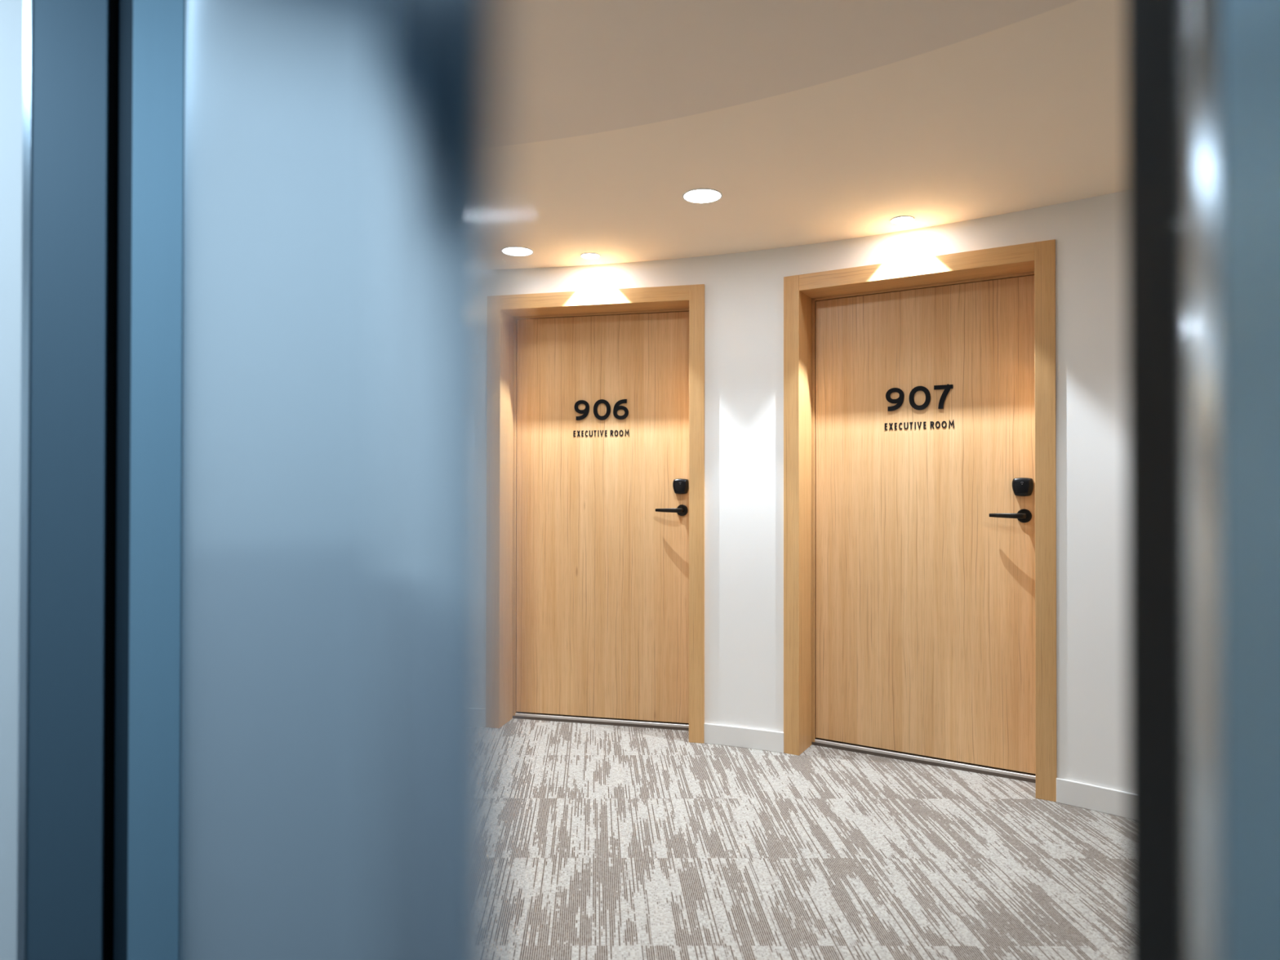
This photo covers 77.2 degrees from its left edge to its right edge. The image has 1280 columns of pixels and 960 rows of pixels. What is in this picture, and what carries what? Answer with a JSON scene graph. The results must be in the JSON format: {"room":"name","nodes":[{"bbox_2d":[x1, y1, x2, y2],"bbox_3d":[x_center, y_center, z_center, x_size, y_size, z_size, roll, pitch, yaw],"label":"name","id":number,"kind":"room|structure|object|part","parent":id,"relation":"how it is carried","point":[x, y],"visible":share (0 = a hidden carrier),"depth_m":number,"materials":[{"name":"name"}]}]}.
{"room":"elevator interior","nodes":[
{"label":"elevator interior","id":0,"kind":"room"},
{"bbox_2d":[0,0,23,959],"bbox_3d":[-1.443,0.090,0.768,1.357,2.200,0.062,0,0,-32],"label":"wall","id":1,"kind":"structure","parent":0,"point":[11,11],"depth_m":1.09,"materials":[{"name":"paint"}]},
{"bbox_2d":[16,0,32,959],"bbox_3d":[-0.859,0.091,1.123,0.009,2.196,0.069,0,0,-32],"label":"trim","id":2,"kind":"structure","parent":1,"relation":"attached to","point":[28,4],"depth_m":1.09,"materials":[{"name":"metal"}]},
{"bbox_2d":[26,0,109,959],"bbox_3d":[-0.819,0.092,1.150,0.086,2.196,0.064,0,0,-32],"label":"trim","id":3,"kind":"structure","parent":1,"relation":"attached to","point":[67,515],"depth_m":1.12,"materials":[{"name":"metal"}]},
{"bbox_2d":[113,0,133,959],"bbox_3d":[-0.768,0.092,1.192,0.017,2.196,0.015,0,0,-32],"label":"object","id":4,"kind":"structure","parent":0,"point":[126,6],"depth_m":1.19,"materials":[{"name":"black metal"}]},
{"bbox_2d":[178,33,184,959],"bbox_3d":[-2.456,0.071,2.167,3.947,2.255,0.881,0,0,14],"label":"wall","id":5,"kind":"structure","parent":0,"point":[184,33],"depth_m":1.62,"materials":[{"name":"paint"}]},
{"bbox_2d":[102,0,119,959],"bbox_3d":[-0.792,0.092,1.218,0.031,2.196,0.055,0,0,-32],"label":"trim","id":6,"kind":"structure","parent":5,"relation":"attached to","point":[113,19],"depth_m":1.19,"materials":[{"name":"black"}]},
{"bbox_2d":[127,0,184,959],"bbox_3d":[-0.729,0.092,1.207,0.065,2.196,0.060,0,0,-32],"label":"trim","id":7,"kind":"structure","parent":5,"relation":"attached to","point":[158,25],"depth_m":1.18,"materials":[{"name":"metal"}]},
{"bbox_2d":[179,0,503,959],"bbox_3d":[-0.353,0.088,0.652,0.013,2.194,1.320,0,0,-31],"label":"door","id":8,"kind":"structure","parent":7,"relation":"attached to","point":[341,730],"depth_m":0.12,"materials":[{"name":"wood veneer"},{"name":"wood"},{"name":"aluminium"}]},
{"bbox_2d":[502,0,1125,269],"bbox_3d":[-0.773,-1.084,0.587,9.432,0.062,6.895,0,0,21],"label":"ceiling","id":9,"kind":"structure","parent":0,"point":[1028,113],"depth_m":2.32,"materials":[{"name":"paint"}]},
{"bbox_2d":[502,246,533,256],"bbox_3d":[-0.559,-1.041,3.653,0.148,0.004,0.148,0,0,0],"label":"recessed light","id":10,"kind":"object","parent":9,"relation":"in","point":[509,251],"visible":0.91,"depth_m":3.65,"materials":[{"name":"white"}]},
{"bbox_2d":[580,253,600,259],"bbox_3d":[-0.230,-1.040,3.723,0.096,0.004,0.096,0,0,0],"label":"recessed light","id":11,"kind":"object","parent":9,"relation":"in","point":[585,255],"visible":1,"depth_m":3.72,"materials":[{"name":"white"}]},
{"bbox_2d":[682,188,722,203],"bbox_3d":[0.229,-1.045,2.951,0.148,0.004,0.148,0,0,0],"label":"recessed light","id":12,"kind":"object","parent":9,"relation":"in","point":[696,195],"visible":1,"depth_m":2.95,"materials":[{"name":"white"}]},
{"bbox_2d":[889,215,915,224],"bbox_3d":[1.052,-1.042,3.215,0.096,0.004,0.096,0,0,0],"label":"recessed light","id":13,"kind":"object","parent":9,"relation":"in","point":[902,220],"visible":1,"depth_m":3.21,"materials":[{"name":"white"}]},
{"bbox_2d":[501,718,1128,959],"bbox_3d":[-1.002,1.206,0.791,11.000,0.030,8.800,0,0,0],"label":"floor","id":14,"kind":"structure","parent":0,"point":[619,842],"depth_m":2.54,"materials":[{"name":"carpet"}]},
{"bbox_2d":[502,190,1128,791],"bbox_3d":[-0.264,0.058,1.908,9.432,2.325,4.048,0,0,21],"label":"wall","id":15,"kind":"structure","parent":0,"point":[744,291],"depth_m":3.29,"materials":[{"name":"paint"}]},
{"bbox_2d":[502,284,704,743],"bbox_3d":[-0.201,0.155,3.948,1.079,2.120,0.260,0,0,13],"label":"door","id":16,"kind":"structure","parent":15,"relation":"in","point":[603,494],"depth_m":3.98,"materials":[{"name":"brown wood"}]},
{"bbox_3d":[0.142,0.147,3.889,0.138,0.022,0.051,0,0,13],"label":"handle lever","id":17,"kind":"part","parent":16,"relation":"part of","materials":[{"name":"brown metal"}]},
{"bbox_2d":[704,723,783,752],"bbox_3d":[0.469,1.169,3.638,0.372,0.090,0.017,0,0,22],"label":"baseboard","id":18,"kind":"structure","parent":15,"relation":"attached to","point":[715,734],"depth_m":3.63,"materials":[{"name":"white paint"}]},
{"bbox_2d":[783,239,1057,801],"bbox_3d":[1.170,0.153,3.408,1.079,2.120,0.260,0,0,31],"label":"door","id":19,"kind":"structure","parent":15,"relation":"in","point":[920,424],"depth_m":3.43,"materials":[{"name":"brown wood"}]},
{"bbox_3d":[1.486,0.144,3.242,0.138,0.022,0.051,0,0,31],"label":"handle lever","id":20,"kind":"part","parent":19,"relation":"part of","materials":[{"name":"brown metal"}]},
{"bbox_2d":[1056,777,1128,817],"bbox_3d":[2.764,1.151,0.817,0.729,0.090,4.963,0,0,-20],"label":"baseboard","id":21,"kind":"structure","parent":15,"relation":"attached to","point":[1091,797],"depth_m":2.94,"materials":[{"name":"white paint"}]},
{"bbox_3d":[0.987,0.053,-0.957,0.961,2.255,1.480,0,0,0],"label":"wall","id":22,"kind":"structure","parent":0,"visible":0},
{"bbox_2d":[1125,0,1279,959],"bbox_3d":[0.330,0.084,-0.020,0.032,2.194,0.651,0,0,-32],"label":"door","id":23,"kind":"structure","parent":22,"relation":"in","point":[1202,77],"depth_m":0.23,"materials":[{"name":"blue metal"}]}
]}

